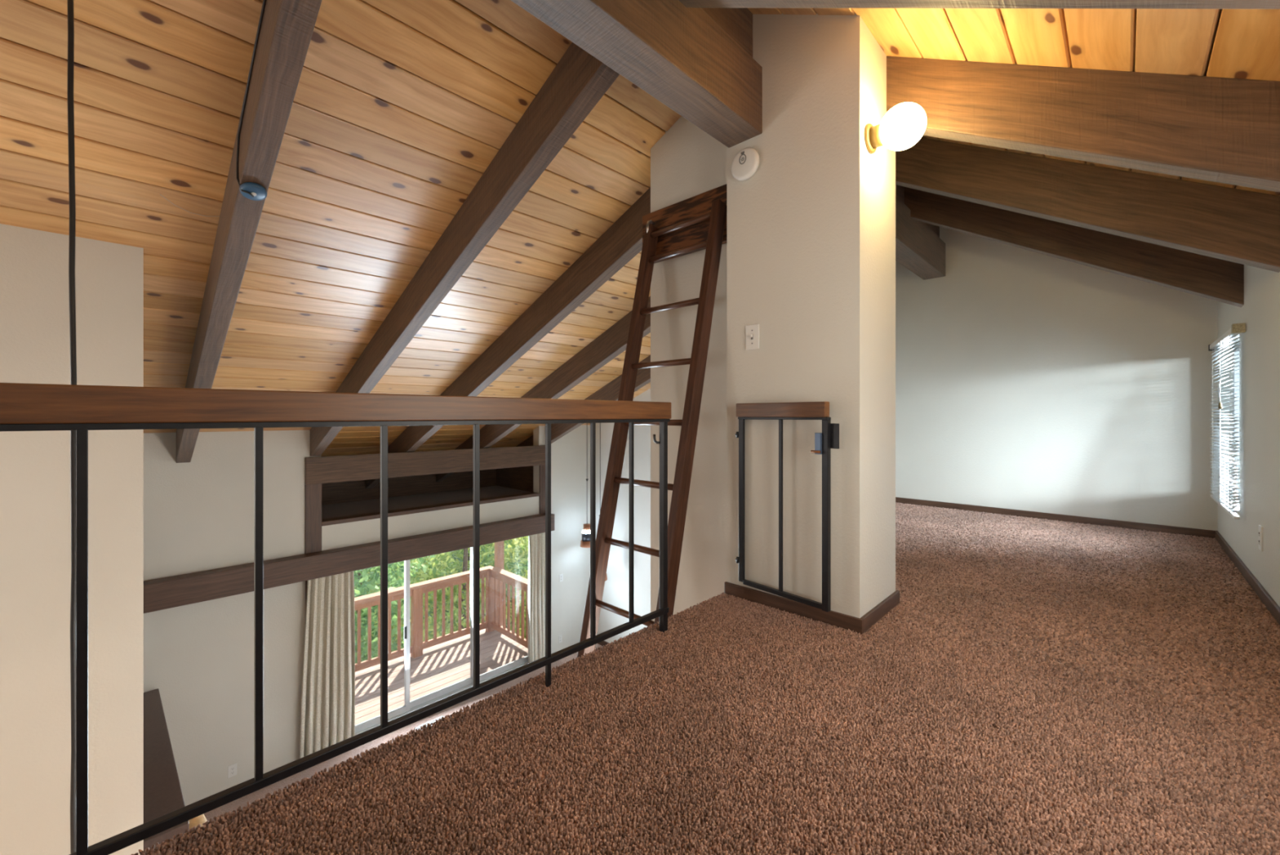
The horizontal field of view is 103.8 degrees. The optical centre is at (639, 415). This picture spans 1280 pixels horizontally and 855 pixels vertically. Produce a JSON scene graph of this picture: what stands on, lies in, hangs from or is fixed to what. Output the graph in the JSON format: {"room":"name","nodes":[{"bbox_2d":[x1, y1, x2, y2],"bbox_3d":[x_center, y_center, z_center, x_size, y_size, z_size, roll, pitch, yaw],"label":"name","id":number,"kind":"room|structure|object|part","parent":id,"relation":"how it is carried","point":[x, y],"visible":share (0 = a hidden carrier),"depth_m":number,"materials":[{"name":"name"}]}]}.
{"room":"loft","nodes":[
{"label":"loft","id":0,"kind":"room"},
{"bbox_2d":[0,223,143,854],"bbox_3d":[-3.779,1.374,1.621,0.250,4.532,3.088,0,0,44],"label":"wall","id":1,"kind":"structure","parent":0,"point":[35,504],"depth_m":2.45,"materials":[{"name":"beige paint"}]},
{"bbox_2d":[0,0,681,456],"bbox_3d":[-2.097,-0.626,4.320,6.447,2.735,9.910,0,0,44],"label":"ceiling","id":2,"kind":"structure","parent":0,"point":[399,109],"depth_m":2.52,"materials":[{"name":"brown wood"}]},
{"bbox_2d":[66,0,76,853],"bbox_3d":[-1.815,0.970,1.605,0.018,4.750,0.023,0,0,44],"label":"hanging cord","id":3,"kind":"object","parent":2,"relation":"hanging from","point":[69,2],"visible":0.85,"depth_m":1.60,"materials":[{"name":"black plastic"}]},
{"bbox_2d":[160,194,219,216],"bbox_3d":[-2.237,-1.031,2.490,0.049,0.034,0.233,0,0,29],"label":"thread","id":4,"kind":"object","parent":2,"relation":"attached to","point":[160,194],"visible":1,"depth_m":2.51,"materials":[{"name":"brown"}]},
{"bbox_2d":[176,0,321,462],"bbox_3d":[-2.439,-0.716,2.921,4.934,2.303,0.100,0,0,44],"label":"rafter","id":5,"kind":"object","parent":2,"relation":"attached to","point":[287,26],"visible":1,"depth_m":2.14,"materials":[{"name":"brown wood"}]},
{"bbox_2d":[235,0,266,200],"bbox_3d":[-1.322,-1.320,1.835,1.155,0.723,0.111,0,0,44],"label":"junction cover","id":6,"kind":"object","parent":5,"relation":"attached to","point":[250,190],"visible":1,"depth_m":2.15,"materials":[{"name":"blue plastic"}]},
{"bbox_2d":[310,42,619,456],"bbox_3d":[-1.710,-0.716,3.677,4.934,2.303,0.100,0,0,44],"label":"rafter","id":7,"kind":"object","parent":2,"relation":"attached to","point":[579,81],"visible":0.74,"depth_m":2.78,"materials":[{"name":"brown wood"}]},
{"bbox_2d":[365,186,650,488],"bbox_3d":[-1.538,-0.419,4.900,6.384,2.898,0.100,0,0,44],"label":"rafter","id":8,"kind":"object","parent":2,"relation":"attached to","point":[623,240],"visible":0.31,"depth_m":4.05,"materials":[{"name":"brown wood"}]},
{"bbox_2d":[435,295,650,481],"bbox_3d":[-0.837,-0.419,5.627,6.384,2.898,0.100,0,0,44],"label":"rafter","id":9,"kind":"object","parent":2,"relation":"attached to","point":[612,342],"visible":0.31,"depth_m":5.43,"materials":[{"name":"brown wood"}]},
{"bbox_2d":[580,478,590,547],"bbox_3d":[-0.808,1.006,7.662,0.207,1.979,0.207,0,0,44],"label":"pendant lamp","id":10,"kind":"object","parent":2,"relation":"hanging from","point":[585,541],"visible":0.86,"depth_m":7.59,"materials":[{"name":"orange metal"}]},
{"bbox_3d":[-0.808,1.950,7.662,0.207,0.090,0.207,0,0,44],"label":"lamp shade","id":11,"kind":"part","parent":10,"relation":"part of","materials":[{"name":"orange metal"}]},
{"bbox_2d":[551,355,650,443],"bbox_3d":[0.386,-0.716,5.851,4.934,2.303,0.100,0,0,44],"label":"rafter","id":12,"kind":"object","parent":2,"relation":"attached to","point":[611,390],"visible":0.16,"depth_m":6.55,"materials":[{"name":"brown wood"}]},
{"bbox_2d":[600,422,607,581],"bbox_3d":[-0.584,1.138,7.369,0.207,2.543,0.207,0,0,44],"label":"pendant lamp","id":13,"kind":"object","parent":2,"relation":"hanging from","point":[606,579],"visible":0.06,"depth_m":7.37,"materials":[{"name":"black metal"}]},
{"bbox_3d":[-0.584,0.973,7.369,0.009,2.213,0.008,0,0,-1],"label":"cord","id":14,"kind":"part","parent":13,"relation":"part of","materials":[{"name":"black plastic"}]},
{"bbox_2d":[143,424,590,805],"bbox_3d":[-3.700,1.893,5.276,0.150,3.494,8.460,0,0,44],"label":"wall","id":15,"kind":"structure","parent":0,"point":[198,513],"depth_m":4.92,"materials":[{"name":"beige paint"}]},
{"bbox_2d":[227,762,236,777],"bbox_3d":[-3.965,3.455,4.886,0.009,0.115,0.070,0,0,44],"label":"wall outlet","id":16,"kind":"object","parent":15,"relation":"attached to","point":[232,769],"visible":1,"depth_m":4.88,"materials":[{"name":"white plastic"}]},
{"bbox_2d":[305,580,306,617],"bbox_3d":[-3.565,2.615,5.403,0.166,2.050,0.090,0,0,44],"label":"trim","id":17,"kind":"structure","parent":15,"relation":"attached to","point":[305,580],"depth_m":5.32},
{"bbox_2d":[143,513,554,613],"bbox_3d":[-2.877,1.587,5.906,0.160,0.245,4.470,0,0,44],"label":"header beam","id":18,"kind":"structure","parent":15,"relation":"attached to","point":[169,592],"depth_m":5.28,"materials":[{"name":"brown wood"}]},
{"bbox_2d":[305,483,321,553],"bbox_3d":[-3.490,1.100,5.366,0.024,0.730,0.150,0,0,44],"label":"post","id":19,"kind":"object","parent":18,"relation":"on","point":[313,491],"visible":1,"depth_m":5.35,"materials":[{"name":"brown wood"}]},
{"bbox_2d":[299,570,355,758],"bbox_3d":[-3.368,2.635,5.408,0.131,1.971,0.523,0,0,44],"label":"curtain","id":20,"kind":"object","parent":18,"relation":"hanging from","point":[327,711],"visible":0.92,"depth_m":5.39,"materials":[{"name":"beige fabric"}]},
{"bbox_2d":[527,532,551,662],"bbox_3d":[-1.484,2.635,7.354,0.125,1.971,0.385,0,0,44],"label":"curtain","id":21,"kind":"object","parent":18,"relation":"hanging from","point":[536,542],"visible":0.73,"depth_m":7.30,"materials":[{"name":"beige fabric"}]},
{"bbox_2d":[539,464,545,514],"bbox_3d":[-1.435,1.100,7.497,0.024,0.730,0.152,0,0,44],"label":"post","id":22,"kind":"object","parent":18,"relation":"on","point":[542,468],"visible":0.56,"depth_m":7.46,"materials":[{"name":"brown wood"}]},
{"bbox_2d":[305,444,545,484],"bbox_3d":[-2.457,0.590,6.427,0.039,0.291,3.112,0,0,44],"label":"beam","id":23,"kind":"structure","parent":15,"relation":"attached to","point":[347,468],"depth_m":6.12,"materials":[{"name":"brown wood"}]},
{"bbox_2d":[321,435,533,519],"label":"window","id":24,"kind":"structure","parent":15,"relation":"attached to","point":[340,499],"depth_m":7.44,"materials":[{"name":"black glass"}]},
{"bbox_2d":[321,491,539,525],"bbox_3d":[-2.519,1.173,6.485,0.169,0.045,2.806,0,0,44],"label":"trim","id":25,"kind":"structure","parent":15,"relation":"attached to","point":[325,522],"depth_m":6.22,"materials":[{"name":"brown wood"}]},
{"bbox_2d":[355,546,528,735],"bbox_3d":[-2.507,2.615,6.516,0.125,2.050,2.980,0,0,44],"label":"door","id":26,"kind":"structure","parent":15,"relation":"in","point":[409,706],"depth_m":6.21,"materials":[{"name":"silver metal"}]},
{"bbox_3d":[-3.161,2.625,5.812,0.036,1.970,0.960,0,0,44],"label":"panel","id":27,"kind":"part","parent":26,"relation":"part of","materials":[{"name":"clear glass"}]},
{"bbox_3d":[-2.847,2.635,6.093,0.027,0.150,0.030,0,0,44],"label":"handle","id":28,"kind":"part","parent":26,"relation":"part of","materials":[{"name":"black"}]},
{"bbox_3d":[-2.567,2.625,6.486,0.036,1.970,0.915,0,0,44],"label":"panel","id":29,"kind":"part","parent":26,"relation":"part of","materials":[{"name":"clear glass"}]},
{"bbox_3d":[-2.509,2.615,6.517,0.120,2.050,2.980,0,0,44],"label":"frame","id":30,"kind":"part","parent":26,"relation":"part of","materials":[{"name":"silver metal"}]},
{"bbox_3d":[-1.875,2.625,7.146,0.036,1.970,1.095,0,0,44],"label":"panel","id":31,"kind":"part","parent":26,"relation":"part of","materials":[{"name":"clear glass"}]},
{"bbox_2d":[558,634,562,643],"bbox_3d":[-1.227,3.440,7.726,0.009,0.115,0.070,0,0,44],"label":"wall outlet","id":32,"kind":"object","parent":15,"relation":"attached to","point":[560,637],"visible":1,"depth_m":7.73,"materials":[{"name":"white plastic"}]},
{"bbox_2d":[559,573,563,582],"bbox_3d":[-1.213,2.505,7.740,0.009,0.115,0.070,0,0,44],"label":"wall outlet","id":33,"kind":"object","parent":15,"relation":"attached to","point":[561,575],"visible":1,"depth_m":7.74,"materials":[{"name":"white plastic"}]},
{"bbox_2d":[203,643,603,821],"bbox_3d":[-1.155,3.740,2.857,7.170,0.200,8.510,0,0,44],"label":"floor","id":34,"kind":"structure","parent":0,"point":[260,793],"depth_m":5.49,"materials":[{"name":"brown carpet"}]},
{"bbox_2d":[143,688,207,853],"bbox_3d":[-3.912,3.045,3.355,2.200,1.190,1.399,0,0,44],"label":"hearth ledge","id":35,"kind":"object","parent":34,"relation":"on","point":[162,792],"visible":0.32,"depth_m":3.42,"materials":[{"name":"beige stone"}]},
{"bbox_2d":[577,199,726,657],"bbox_3d":[-0.118,1.263,2.338,0.508,4.748,1.094,0,0,44],"label":"wooden ladder","id":36,"kind":"object","parent":34,"relation":"on","point":[680,488],"visible":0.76,"depth_m":2.51,"materials":[{"name":"brown wood"}]},
{"bbox_2d":[650,115,726,621],"bbox_3d":[0.391,0.895,2.856,0.639,5.491,0.285,0,0,44],"label":"wall","id":37,"kind":"structure","parent":0,"point":[686,162],"depth_m":2.77,"materials":[{"name":"beige paint"}]},
{"bbox_2d":[642,183,726,263],"bbox_3d":[0.249,-1.037,2.771,0.623,0.290,0.035,0,0,44],"label":"cleat","id":38,"kind":"object","parent":37,"relation":"attached to","point":[700,204],"visible":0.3,"depth_m":2.75,"materials":[{"name":"brown wood"}]},
{"bbox_2d":[145,518,1279,854],"bbox_3d":[0.508,0.986,1.114,1.955,0.248,8.310,0,0,44],"label":"floor","id":39,"kind":"structure","parent":0,"point":[1120,673],"depth_m":1.14,"materials":[{"name":"brown carpet"}]},
{"bbox_2d":[0,382,671,854],"bbox_3d":[-0.976,0.405,0.896,0.044,0.915,3.135,0,0,44],"label":"loft railing","id":40,"kind":"object","parent":39,"relation":"on","point":[24,406],"visible":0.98,"depth_m":1.08,"materials":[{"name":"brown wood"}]},
{"bbox_3d":[-0.976,-0.019,0.896,0.042,0.067,3.135,0,0,44],"label":"rail","id":41,"kind":"part","parent":40,"relation":"part of","materials":[{"name":"brown wood"}]},
{"bbox_3d":[0.093,0.443,1.996,0.024,0.838,0.025,0,0,44],"label":"post","id":42,"kind":"part","parent":40,"relation":"part of","materials":[{"name":"black metal"}]},
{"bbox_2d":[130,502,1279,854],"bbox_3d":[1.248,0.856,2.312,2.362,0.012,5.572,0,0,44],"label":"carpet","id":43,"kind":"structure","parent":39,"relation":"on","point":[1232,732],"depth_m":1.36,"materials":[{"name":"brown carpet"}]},
{"bbox_2d":[726,13,895,617],"bbox_3d":[0.796,-0.496,2.363,0.627,2.792,0.433,0,0,44],"label":"wall","id":44,"kind":"structure","parent":0,"point":[811,235],"depth_m":2.16,"materials":[{"name":"beige paint"}]},
{"bbox_2d":[511,0,945,279],"bbox_3d":[-0.120,-1.440,1.720,0.183,0.305,8.310,0,0,44],"label":"ridge beam","id":45,"kind":"structure","parent":44,"relation":"attached to","point":[677,54],"depth_m":1.95,"materials":[{"name":"brown wood"}]},
{"bbox_2d":[701,8,939,237],"bbox_3d":[-0.117,-1.728,1.718,0.077,0.273,8.310,0,0,44],"label":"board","id":46,"kind":"object","parent":45,"relation":"on","point":[737,23],"visible":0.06,"depth_m":2.25,"materials":[{"name":"wood"}]},
{"bbox_2d":[731,146,759,181],"bbox_3d":[0.488,-1.166,2.332,0.144,0.144,0.040,0,0,44],"label":"smoke detector","id":47,"kind":"object","parent":44,"relation":"attached to","point":[745,163],"visible":1,"depth_m":2.31,"materials":[{"name":"white plastic"}]},
{"bbox_2d":[746,323,759,350],"bbox_3d":[0.515,-0.363,2.318,0.070,0.115,0.021,0,0,44],"label":"light switch","id":48,"kind":"object","parent":44,"relation":"attached to","point":[752,331],"visible":1,"depth_m":2.32,"materials":[{"name":"white plastic"}]},
{"bbox_2d":[735,401,839,612],"bbox_3d":[0.610,0.363,2.160,0.048,0.837,0.500,0,0,-40],"label":"gate","id":49,"kind":"object","parent":44,"relation":"attached to","point":[826,440],"visible":1,"depth_m":2.09,"materials":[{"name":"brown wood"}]},
{"bbox_3d":[0.603,-0.024,2.170,0.040,0.062,0.445,0,0,-40],"label":"rail","id":50,"kind":"part","parent":49,"relation":"part of","materials":[{"name":"brown wood"}]},
{"bbox_3d":[0.775,0.082,1.996,0.006,0.100,0.035,0,0,-40],"label":"latch plate","id":51,"kind":"part","parent":49,"relation":"part of","materials":[{"name":"black metal"}]},
{"bbox_2d":[724,581,862,634],"bbox_3d":[0.643,0.832,2.200,0.647,0.057,0.014,0,0,44],"label":"baseboard","id":52,"kind":"structure","parent":44,"relation":"attached to","point":[831,617],"depth_m":2.16,"materials":[{"name":"brown wood"}]},
{"bbox_2d":[860,590,899,632],"bbox_3d":[1.031,0.832,2.146,0.014,0.057,0.447,0,0,44],"label":"baseboard","id":53,"kind":"structure","parent":44,"relation":"attached to","point":[874,615],"depth_m":2.12,"materials":[{"name":"brown wood"}]},
{"bbox_2d":[864,102,926,153],"bbox_3d":[1.018,-1.135,1.991,0.209,0.166,0.166,0,0,44],"label":"wall lamp","id":54,"kind":"object","parent":44,"relation":"attached to","point":[904,125],"visible":1,"depth_m":1.94,"materials":[{"name":"white glass"}]},
{"bbox_3d":[0.948,-1.135,2.058,0.016,0.116,0.116,0,0,44],"label":"wall plate","id":55,"kind":"part","parent":54,"relation":"part of","materials":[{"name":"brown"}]},
{"bbox_2d":[595,226,1217,643],"bbox_3d":[1.657,0.874,5.883,7.020,5.532,0.150,0,0,44],"label":"wall","id":56,"kind":"structure","parent":0,"point":[1025,380],"depth_m":4.18,"materials":[{"name":"beige paint"}]},
{"bbox_2d":[598,640,608,645],"bbox_3d":[0.704,3.595,6.688,4.230,0.090,0.014,0,0,44],"label":"baseboard","id":57,"kind":"structure","parent":56,"relation":"attached to","point":[602,642],"depth_m":7.91,"materials":[{"name":"brown wood"}]},
{"bbox_2d":[895,497,1214,537],"bbox_3d":[3.166,0.832,4.314,2.370,0.057,0.014,0,0,44],"label":"baseboard","id":58,"kind":"structure","parent":56,"relation":"attached to","point":[1102,522],"depth_m":4.04,"materials":[{"name":"brown wood"}]},
{"bbox_2d":[747,8,1279,195],"bbox_3d":[1.004,-1.345,1.331,2.147,1.283,9.910,0,0,44],"label":"ceiling","id":59,"kind":"structure","parent":0,"point":[1232,43],"depth_m":1.63,"materials":[{"name":"brown wood"}]},
{"bbox_2d":[679,0,1279,8],"bbox_3d":[0.733,-1.225,1.298,1.727,1.266,0.097,0,0,44],"label":"rafter","id":60,"kind":"object","parent":59,"relation":"attached to","point":[1064,4],"visible":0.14,"depth_m":1.20,"materials":[{"name":"brown wood"}]},
{"bbox_2d":[903,186,1244,306],"bbox_3d":[2.715,-1.225,3.354,1.727,1.266,0.097,0,0,44],"label":"rafter","id":61,"kind":"object","parent":59,"relation":"attached to","point":[1216,279],"visible":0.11,"depth_m":3.17,"materials":[{"name":"brown wood"}]},
{"bbox_2d":[886,55,1279,191],"bbox_3d":[1.394,-1.225,1.984,1.727,1.266,0.097,0,0,44],"label":"rafter","id":62,"kind":"object","parent":59,"relation":"attached to","point":[1215,129],"visible":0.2,"depth_m":1.72,"materials":[{"name":"brown wood"}]},
{"bbox_2d":[895,137,1279,272],"bbox_3d":[2.055,-1.225,2.670,1.727,1.266,0.097,0,0,44],"label":"rafter","id":63,"kind":"object","parent":59,"relation":"attached to","point":[1240,226],"visible":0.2,"depth_m":2.41,"materials":[{"name":"brown wood"}]},
{"bbox_2d":[1217,264,1279,607],"bbox_3d":[1.246,1.363,0.507,0.150,4.553,8.460,0,0,44],"label":"wall","id":64,"kind":"structure","parent":0,"point":[1260,345],"depth_m":2.46,"materials":[{"name":"beige paint"}]},
{"bbox_2d":[1208,322,1245,519],"bbox_3d":[3.586,0.034,3.093,0.067,1.057,1.076,0,0,44],"label":"window blind","id":65,"kind":"object","parent":64,"relation":"attached to","point":[1224,467],"visible":1,"depth_m":2.98,"materials":[{"name":"white plastic"}]},
{"bbox_3d":[3.840,0.045,3.368,0.002,1.010,0.002,0,0,44],"label":"ladder cord","id":66,"kind":"part","parent":65,"relation":"part of","materials":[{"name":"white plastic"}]},
{"bbox_3d":[3.584,0.045,3.102,0.002,1.010,0.002,0,0,44],"label":"ladder cord","id":67,"kind":"part","parent":65,"relation":"part of","materials":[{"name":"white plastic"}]},
{"bbox_3d":[3.454,-0.265,2.990,0.008,0.371,0.123,0,0,40],"label":"pull cord","id":68,"kind":"part","parent":65,"relation":"part of","materials":[{"name":"white plastic"}]},
{"bbox_3d":[3.588,0.554,3.087,0.022,0.016,1.035,0,0,44],"label":"rail","id":69,"kind":"part","parent":65,"relation":"part of","materials":[{"name":"white plastic"}]},
{"bbox_3d":[3.313,0.045,2.821,0.002,1.010,0.002,0,0,44],"label":"ladder cord","id":70,"kind":"part","parent":65,"relation":"part of","materials":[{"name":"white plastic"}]},
{"bbox_2d":[1233,342,1239,512],"bbox_3d":[3.712,0.040,3.102,0.122,1.020,0.820,0,0,44],"label":"window","id":71,"kind":"structure","parent":64,"relation":"in","point":[1237,402],"depth_m":3.35,"materials":[{"name":"white glass"}]},
{"bbox_2d":[1214,530,1279,624],"bbox_3d":[1.130,0.832,0.505,0.014,0.057,8.296,0,0,44],"label":"baseboard","id":72,"kind":"structure","parent":64,"relation":"attached to","point":[1271,605],"depth_m":2.50,"materials":[{"name":"brown wood"}]},
{"bbox_2d":[1258,524,1262,551],"bbox_3d":[2.945,0.582,2.384,0.009,0.115,0.070,0,0,44],"label":"wall outlet","id":73,"kind":"object","parent":64,"relation":"attached to","point":[1260,527],"visible":1,"depth_m":2.37,"materials":[{"name":"white plastic"}]},
{"label":"outside","id":74,"kind":"structure","parent":0,"visible":0},
{"bbox_2d":[355,535,528,645],"bbox_3d":[-14.106,4.069,28.880,44.000,7.979,66.000,0,0,44],"label":"hillside","id":75,"kind":"structure","parent":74,"point":[454,557],"depth_m":18.75,"materials":[{"name":"green plant"}]},
{"bbox_2d":[353,566,433,652],"bbox_3d":[-7.835,3.528,13.980,4.778,8.269,4.613,0,0,24],"label":"leafy tree","id":76,"kind":"object","parent":75,"relation":"on","point":[395,635],"visible":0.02,"depth_m":13.66,"materials":[{"name":"green plant"}]},
{"bbox_2d":[353,555,435,663],"bbox_3d":[-5.638,4.935,10.206,3.462,5.709,2.924,0,0,44],"label":"leafy tree","id":77,"kind":"object","parent":75,"relation":"on","point":[362,586],"visible":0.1,"depth_m":9.60,"materials":[{"name":"green plant"}]},
{"bbox_2d":[377,536,528,641],"bbox_3d":[-4.545,4.894,12.294,3.316,6.051,3.333,0,0,28],"label":"leafy tree","id":78,"kind":"object","parent":75,"relation":"on","point":[437,570],"visible":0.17,"depth_m":12.03,"materials":[{"name":"green plant"}]},
{"bbox_2d":[417,539,528,632],"bbox_3d":[-5.289,3.047,16.613,4.452,9.283,5.110,0,0,44],"label":"leafy tree","id":79,"kind":"object","parent":75,"relation":"on","point":[506,547],"visible":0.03,"depth_m":16.52,"materials":[{"name":"green plant"}]},
{"bbox_2d":[484,535,528,638],"bbox_3d":[-2.847,5.112,12.420,1.868,5.032,1.732,0,0,44],"label":"leafy tree","id":80,"kind":"object","parent":75,"relation":"on","point":[522,541],"visible":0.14,"depth_m":12.21,"materials":[{"name":"green plant"}]},
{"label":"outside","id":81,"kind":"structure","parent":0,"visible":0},
{"bbox_2d":[355,628,528,724],"bbox_3d":[-3.611,3.765,6.816,1.841,0.030,4.400,0,0,44],"label":"deck","id":82,"kind":"object","parent":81,"point":[443,664],"visible":0.12,"depth_m":7.40,"materials":[{"name":"beige wood"}]},
{"bbox_2d":[354,565,528,671],"bbox_3d":[-3.596,3.200,6.795,1.510,1.100,4.390,0,0,44],"label":"deck railing","id":83,"kind":"object","parent":82,"relation":"on","point":[491,574],"visible":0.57,"depth_m":8.05,"materials":[{"name":"brown wood"}]},
{"bbox_3d":[-3.481,3.219,7.833,0.105,1.062,0.145,0,0,44],"label":"post","id":84,"kind":"part","parent":83,"relation":"part of","materials":[{"name":"brown wood"}]},
{"bbox_3d":[-2.608,3.219,8.745,0.095,1.062,0.130,0,0,44],"label":"post","id":85,"kind":"part","parent":83,"relation":"part of","materials":[{"name":"brown wood"}]},
{"bbox_2d":[494,540,503,626],"bbox_3d":[-2.487,3.575,8.871,0.105,5.350,0.130,0,0,44],"label":"post","id":86,"kind":"object","parent":82,"relation":"attached to","point":[499,546],"visible":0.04,"depth_m":8.82,"materials":[{"name":"brown wood"}]}
]}

